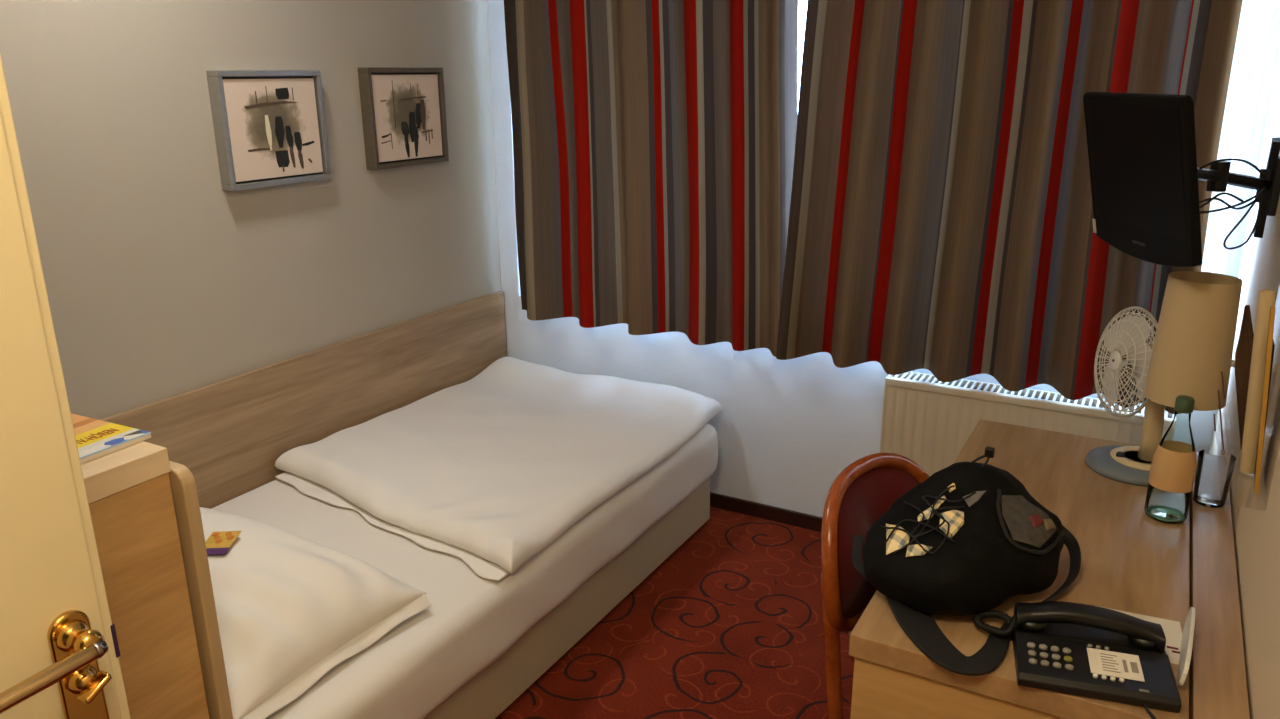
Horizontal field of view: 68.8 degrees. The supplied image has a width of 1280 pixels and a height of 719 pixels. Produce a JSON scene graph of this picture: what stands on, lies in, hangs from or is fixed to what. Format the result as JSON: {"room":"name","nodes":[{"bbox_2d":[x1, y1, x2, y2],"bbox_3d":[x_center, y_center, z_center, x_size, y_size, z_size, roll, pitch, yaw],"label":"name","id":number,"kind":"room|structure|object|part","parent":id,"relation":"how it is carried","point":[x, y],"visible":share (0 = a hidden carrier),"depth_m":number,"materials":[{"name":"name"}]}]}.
{"room":"hotel room","nodes":[
{"label":"hotel room","id":0,"kind":"room"},
{"bbox_2d":[0,0,501,419],"bbox_3d":[-1.420,-0.333,2.393,0.120,2.450,3.840,9,19,28],"label":"wall","id":1,"kind":"structure","parent":0,"point":[162,281],"depth_m":2.64,"materials":[{"name":"paint"}]},
{"bbox_2d":[206,70,330,190],"bbox_3d":[-1.079,-0.679,2.747,0.045,0.325,0.365,9,19,28],"label":"framed picture","id":2,"kind":"object","parent":1,"relation":"attached to","point":[269,125],"visible":1,"depth_m":2.72,"materials":[{"name":"beige paper"}]},
{"bbox_2d":[99,291,506,508],"bbox_3d":[-1.083,0.291,3.053,0.020,0.626,2.117,9,19,28],"label":"wall panel","id":3,"kind":"object","parent":1,"relation":"attached to","point":[230,433],"visible":0.44,"depth_m":3.01,"materials":[{"name":"brown wood"}]},
{"bbox_2d":[358,67,448,169],"bbox_3d":[-0.804,-0.833,3.211,0.045,0.325,0.365,9,19,28],"label":"framed picture","id":4,"kind":"object","parent":1,"relation":"attached to","point":[403,110],"visible":1,"depth_m":3.18,"materials":[{"name":"beige paper"}]},
{"bbox_2d":[495,506,853,718],"bbox_3d":[-0.613,1.253,1.519,2.750,0.080,5.320,9,19,28],"label":"floor","id":5,"kind":"structure","parent":0,"point":[729,625],"depth_m":2.73,"materials":[{"name":"red carpet"}]},
{"bbox_2d":[0,55,130,718],"bbox_3d":[-0.772,0.422,0.665,0.107,1.988,0.851,9,19,28],"label":"door","id":6,"kind":"structure","parent":5,"relation":"on","point":[60,652],"depth_m":0.92,"materials":[{"name":"beige paint"}]},
{"bbox_3d":[-0.582,0.312,0.891,0.021,0.020,0.132,8,19,26],"label":"lever","id":7,"kind":"part","parent":6,"relation":"part of","materials":[{"name":"gold metal"}]},
{"bbox_3d":[-0.587,0.360,0.987,0.009,0.212,0.042,9,19,28],"label":"lock plate","id":8,"kind":"part","parent":6,"relation":"part of","materials":[{"name":"gold metal"}]},
{"bbox_3d":[-0.587,0.305,1.028,0.034,0.040,0.005,9,19,28],"label":"latch plate","id":9,"kind":"part","parent":6,"relation":"part of","materials":[{"name":"purple metal"}]},
{"bbox_2d":[81,441,232,718],"bbox_3d":[-1.330,0.646,1.623,0.995,1.028,0.682,9,19,28],"label":"base cabinet","id":10,"kind":"object","parent":5,"relation":"on","point":[144,507],"visible":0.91,"depth_m":1.53,"materials":[{"name":"brown wood"}]},
{"bbox_2d":[71,413,151,463],"bbox_3d":[-0.981,0.135,1.512,0.285,0.010,0.215,8,19,25],"label":"magazine","id":11,"kind":"object","parent":10,"relation":"on","point":[95,438],"visible":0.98,"depth_m":1.53,"materials":[{"name":"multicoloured paper"}]},
{"bbox_2d":[212,423,717,718],"bbox_3d":[-0.642,0.601,2.817,1.051,0.407,1.988,9,19,28],"label":"bed","id":12,"kind":"object","parent":5,"relation":"on","point":[480,643],"visible":0.35,"depth_m":2.45,"materials":[{"name":"white fabric"}]},
{"bbox_2d":[200,507,430,718],"bbox_3d":[-0.998,0.495,2.136,0.898,0.191,0.524,9,19,28],"label":"pillow","id":13,"kind":"object","parent":12,"relation":"on","point":[291,607],"visible":0.41,"depth_m":1.98,"materials":[{"name":"white fabric"}]},
{"bbox_2d":[205,531,240,554],"bbox_3d":[-0.937,0.407,2.079,0.065,0.013,0.092,0,17,0],"label":"sachet","id":14,"kind":"object","parent":13,"relation":"on","point":[218,543],"visible":0.83,"depth_m":2.08,"materials":[{"name":"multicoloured paper"}]},
{"bbox_2d":[274,356,721,580],"bbox_3d":[-0.441,0.255,3.074,1.034,0.096,1.379,9,19,28],"label":"duvet","id":15,"kind":"object","parent":12,"relation":"on","point":[488,470],"visible":1,"depth_m":2.89,"materials":[{"name":"white fabric"}]},
{"bbox_2d":[821,453,929,718],"bbox_3d":[0.634,0.641,1.990,0.457,0.804,0.456,15,23,40],"label":"chair","id":16,"kind":"object","parent":5,"relation":"on","point":[867,487],"visible":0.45,"depth_m":1.94,"materials":[{"name":"brown wood"}]},
{"bbox_3d":[0.413,0.743,1.968,0.036,0.624,0.116,-12,21,-34],"label":"leg","id":17,"kind":"part","parent":16,"relation":"part of","materials":[{"name":"brown wood"}]},
{"bbox_3d":[0.645,0.609,1.959,0.414,0.030,0.414,9,19,28],"label":"seat frame","id":18,"kind":"part","parent":16,"relation":"part of","materials":[{"name":"brown wood"}]},
{"bbox_3d":[0.645,0.577,1.949,0.400,0.043,0.400,9,19,28],"label":"seat","id":19,"kind":"part","parent":16,"relation":"part of","materials":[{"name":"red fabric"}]},
{"bbox_3d":[0.505,0.395,2.037,0.111,0.359,0.456,16,23,42],"label":"frame","id":20,"kind":"part","parent":16,"relation":"part of","materials":[{"name":"brown wood"}]},
{"bbox_3d":[0.508,0.396,2.034,0.101,0.307,0.399,16,23,42],"label":"backrest","id":21,"kind":"part","parent":16,"relation":"part of","materials":[{"name":"red fabric"}]},
{"bbox_2d":[849,419,1249,718],"bbox_3d":[0.846,0.685,1.934,0.545,0.746,1.104,9,19,28],"label":"desk","id":22,"kind":"object","parent":5,"relation":"on","point":[1132,561],"visible":0.66,"depth_m":1.59,"materials":[{"name":"brown wood"}]},
{"bbox_3d":[0.587,0.845,1.499,0.532,0.699,0.025,9,19,28],"label":"panel","id":23,"kind":"part","parent":22,"relation":"part of","materials":[{"name":"brown wood"}]},
{"bbox_2d":[852,446,1080,675],"bbox_3d":[0.524,0.281,1.602,0.355,0.234,0.452,16,23,42],"label":"backpack","id":24,"kind":"object","parent":22,"relation":"on","point":[969,538],"visible":0.98,"depth_m":1.53,"materials":[{"name":"black fabric"}]},
{"bbox_3d":[0.464,0.291,1.540,0.108,0.032,0.049,9,19,28],"label":"bungee cord","id":25,"kind":"part","parent":24,"relation":"part of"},
{"bbox_3d":[0.466,0.272,1.554,0.121,0.044,0.114,9,19,28],"label":"bungee cord","id":26,"kind":"part","parent":24,"relation":"part of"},
{"bbox_3d":[0.479,0.267,1.563,0.158,0.078,0.023,-16,23,-42],"label":"bungee cord","id":27,"kind":"part","parent":24,"relation":"part of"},
{"bbox_3d":[0.502,0.257,1.562,0.116,0.053,0.100,4,18,14],"label":"bungee cord","id":28,"kind":"part","parent":24,"relation":"part of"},
{"bbox_2d":[973,601,1180,718],"bbox_3d":[0.642,0.574,1.431,0.272,0.373,0.210,5,18,17],"label":"telephone","id":29,"kind":"object","parent":22,"relation":"on","point":[1072,648],"visible":1,"depth_m":1.39,"materials":[{"name":"black plastic"}]},
{"bbox_3d":[0.564,0.411,1.483,0.061,0.036,0.071,-1,17,-3],"label":"coiled cord","id":30,"kind":"part","parent":29,"relation":"part of","materials":[{"name":"black plastic"}]},
{"bbox_2d":[1021,623,1045,631],"bbox_3d":[0.611,0.408,1.460,0.046,0.014,0.046,5,18,17],"label":"cup","id":31,"kind":"object","parent":29,"relation":"on","point":[1025,627],"depth_m":1.44,"materials":[{"name":"black plastic"}]},
{"bbox_2d":[1127,636,1155,648],"bbox_3d":[0.763,0.421,1.414,0.046,0.014,0.046,5,18,17],"label":"ear cup","id":32,"kind":"object","parent":29,"relation":"on","point":[1133,642],"depth_m":1.40,"materials":[{"name":"black plastic"}]},
{"bbox_3d":[0.713,0.636,1.336,0.014,0.310,0.056,-5,18,-14],"label":"line cord","id":33,"kind":"part","parent":29,"relation":"part of","materials":[{"name":"black plastic"}]},
{"bbox_2d":[1085,306,1164,485],"bbox_3d":[1.115,0.068,2.075,0.215,0.360,0.237,9,19,28],"label":"desk fan","id":34,"kind":"object","parent":22,"relation":"on","point":[1128,336],"visible":0.84,"depth_m":2.07,"materials":[{"name":"grey plastic"}]},
{"bbox_3d":[1.085,0.048,2.130,0.034,0.096,0.123,2,17,9],"label":"blade","id":35,"kind":"part","parent":34,"relation":"part of","materials":[{"name":"beige plastic"}]},
{"bbox_3d":[1.073,0.215,2.087,0.018,0.016,0.018,9,19,28],"label":"control knob","id":36,"kind":"part","parent":34,"relation":"part of","materials":[{"name":"black plastic"}]},
{"bbox_3d":[1.086,-0.053,2.099,0.034,0.096,0.123,-4,18,-13],"label":"blade","id":37,"kind":"part","parent":34,"relation":"part of","materials":[{"name":"beige plastic"}]},
{"bbox_3d":[1.089,0.023,2.030,0.026,0.131,0.093,-1,17,-2],"label":"blade","id":38,"kind":"part","parent":34,"relation":"part of","materials":[{"name":"beige plastic"}]},
{"bbox_2d":[1093,605,1181,664],"bbox_3d":[0.791,0.437,1.489,0.132,0.001,0.130,7,18,22],"label":"leaflet","id":39,"kind":"object","parent":22,"relation":"on","point":[1172,630],"visible":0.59,"depth_m":1.49,"materials":[{"name":"white paper"}]},
{"bbox_2d":[1167,646,1179,653],"bbox_3d":[0.827,0.450,1.447,0.020,0.001,0.016,7,18,22],"label":"print","id":40,"kind":"object","parent":39,"relation":"on","point":[1170,649],"depth_m":1.45},
{"bbox_2d":[1144,395,1196,523],"bbox_3d":[1.054,0.195,1.842,0.078,0.254,0.078,9,19,28],"label":"water bottle","id":41,"kind":"object","parent":22,"relation":"on","point":[1174,463],"visible":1,"depth_m":1.83,"materials":[{"name":"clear glass"}]},
{"bbox_2d":[1177,607,1195,685],"bbox_3d":[0.828,0.431,1.415,0.012,0.052,0.200,10,20,30],"label":"board","id":42,"kind":"object","parent":22,"relation":"on","point":[1188,631],"visible":1,"depth_m":1.39,"materials":[{"name":"plastic"}]},
{"bbox_2d":[1193,449,1235,507],"bbox_3d":[1.170,0.244,1.909,0.066,0.104,0.066,9,19,28],"label":"tumbler","id":43,"kind":"object","parent":22,"relation":"on","point":[1202,501],"visible":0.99,"depth_m":1.92,"materials":[{"name":"clear glass"}]},
{"bbox_2d":[487,0,1279,516],"bbox_3d":[0.592,-0.594,3.204,2.550,2.450,0.220,9,19,28],"label":"wall","id":44,"kind":"structure","parent":0,"point":[786,430],"depth_m":3.45,"materials":[{"name":"white paint"}]},
{"bbox_2d":[710,492,821,531],"bbox_3d":[0.955,0.647,3.234,1.600,0.055,0.014,9,19,28],"label":"baseboard","id":45,"kind":"structure","parent":44,"relation":"attached to","point":[764,511],"depth_m":3.49,"materials":[{"name":"black wood"}]},
{"bbox_2d":[880,371,1175,475],"bbox_3d":[1.179,0.342,2.942,0.822,0.507,0.124,9,19,28],"label":"radiator","id":46,"kind":"object","parent":44,"relation":"attached to","point":[928,421],"visible":0.34,"depth_m":2.92,"materials":[{"name":"metal"}]},
{"bbox_3d":[1.151,0.127,2.827,0.816,0.027,0.018,9,19,28],"label":"rail","id":47,"kind":"part","parent":46,"relation":"part of","materials":[{"name":"metal"}]},
{"bbox_2d":[888,371,1173,418],"bbox_3d":[1.178,0.104,2.870,0.817,0.008,0.091,9,19,28],"label":"grille","id":48,"kind":"object","parent":46,"relation":"attached to","point":[984,391],"depth_m":2.87,"materials":[{"name":"metal"}]},
{"bbox_3d":[1.199,0.333,2.977,0.810,0.505,0.010,9,19,28],"label":"panel","id":49,"kind":"part","parent":46,"relation":"part of","materials":[{"name":"metal"}]},
{"bbox_2d":[1212,0,1279,276],"bbox_3d":[0.643,-0.874,3.126,2.458,1.570,0.075,9,19,28],"label":"window","id":50,"kind":"structure","parent":44,"relation":"in","point":[1266,41],"depth_m":2.56,"materials":[{"name":"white glass"}]},
{"bbox_3d":[0.545,-1.678,2.691,2.350,0.025,0.120,9,19,28],"label":"rail","id":51,"kind":"object","parent":44,"relation":"attached to","visible":0},
{"bbox_2d":[504,0,797,356],"bbox_3d":[0.010,-0.903,3.215,1.197,1.678,0.136,9,19,28],"label":"curtain","id":52,"kind":"object","parent":51,"relation":"hanging from","point":[654,141],"visible":0.98,"depth_m":3.24,"materials":[{"name":"fabric"}]},
{"bbox_2d":[776,0,1242,414],"bbox_3d":[1.002,-0.741,2.666,1.188,1.678,0.156,9,19,28],"label":"curtain","id":53,"kind":"object","parent":51,"relation":"hanging from","point":[941,216],"visible":0.86,"depth_m":2.73,"materials":[{"name":"fabric"}]},
{"bbox_2d":[1209,75,1279,718],"bbox_3d":[0.906,0.038,1.136,0.120,2.450,3.840,9,19,28],"label":"wall","id":54,"kind":"structure","parent":0,"point":[1255,517],"depth_m":1.57,"materials":[{"name":"paint"}]},
{"bbox_2d":[1144,271,1242,410],"bbox_3d":[1.123,-0.037,1.849,0.192,0.250,0.146,9,19,28],"label":"wall lamp","id":55,"kind":"object","parent":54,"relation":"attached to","point":[1195,336],"visible":0.83,"depth_m":1.81,"materials":[{"name":"beige fabric"}]},
{"bbox_2d":[1213,372,1224,455],"bbox_3d":[1.042,0.019,1.590,0.067,0.330,0.420,9,19,28],"label":"brochure holder","id":56,"kind":"object","parent":54,"relation":"attached to","point":[1222,450],"visible":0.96,"depth_m":1.69,"materials":[{"name":"plastic"}]},
{"bbox_3d":[1.036,0.105,1.668,0.003,0.002,0.340,9,19,28],"label":"cross rod","id":57,"kind":"part","parent":56,"relation":"part of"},
{"bbox_3d":[1.078,0.046,1.728,0.003,0.002,0.170,9,19,28],"label":"cross rod","id":58,"kind":"part","parent":56,"relation":"part of","materials":[{"name":"brown wood"}]},
{"bbox_2d":[1234,305,1253,449],"bbox_3d":[1.059,0.035,1.637,0.047,0.263,0.022,15,23,41],"label":"leaflet","id":59,"kind":"object","parent":56,"relation":"in","point":[1243,354],"visible":0.74,"depth_m":1.64,"materials":[{"name":"brown paper"}]},
{"bbox_2d":[1254,340,1274,476],"bbox_3d":[1.011,0.085,1.515,0.020,0.242,0.070,9,19,28],"label":"leaflet","id":60,"kind":"object","parent":56,"relation":"in","point":[1273,343],"visible":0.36,"depth_m":1.47,"materials":[{"name":"paper"}]},
{"bbox_2d":[1254,306,1275,493],"bbox_3d":[0.980,0.067,1.468,0.032,0.303,0.016,9,19,28],"label":"leaflet","id":61,"kind":"object","parent":56,"relation":"in","point":[1272,309],"visible":1,"depth_m":1.46,"materials":[{"name":"paper"}]},
{"bbox_2d":[1197,137,1279,237],"bbox_3d":[1.185,-0.338,1.914,0.456,0.212,0.079,-11,20,-32],"label":"wall mount","id":62,"kind":"object","parent":54,"relation":"attached to","point":[1218,176],"visible":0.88,"depth_m":1.97,"materials":[{"name":"black metal"}]},
{"bbox_2d":[1083,92,1202,266],"bbox_3d":[0.960,-0.346,1.788,0.100,0.315,0.347,-1,17,-2],"label":"television","id":63,"kind":"object","parent":62,"relation":"attached to","point":[1142,154],"visible":1,"depth_m":1.75,"materials":[{"name":"black plastic"}]},
{"bbox_2d":[1199,158,1265,249],"bbox_3d":[1.165,-0.308,1.889,0.358,0.191,0.065,-13,21,-36],"label":"cable","id":64,"kind":"object","parent":62,"relation":"attached to","point":[1257,196],"visible":0.72,"depth_m":1.92,"materials":[{"name":"black plastic"}]},
{"bbox_3d":[1.180,-0.361,1.917,0.412,0.102,0.059,-11,20,-31],"label":"arm","id":65,"kind":"part","parent":62,"relation":"part of","materials":[{"name":"black metal"}]},
{"bbox_3d":[1.355,-0.367,2.007,0.030,0.212,0.060,9,19,28],"label":"wall plate","id":66,"kind":"part","parent":62,"relation":"part of","materials":[{"name":"black metal"}]},
{"bbox_2d":[1239,290,1276,473],"bbox_3d":[1.018,0.040,1.541,0.046,0.311,0.024,9,19,28],"label":"picture frame","id":67,"kind":"object","parent":54,"relation":"attached to","point":[1266,299],"visible":0.9,"depth_m":1.53,"materials":[{"name":"beige wood"}]}
]}

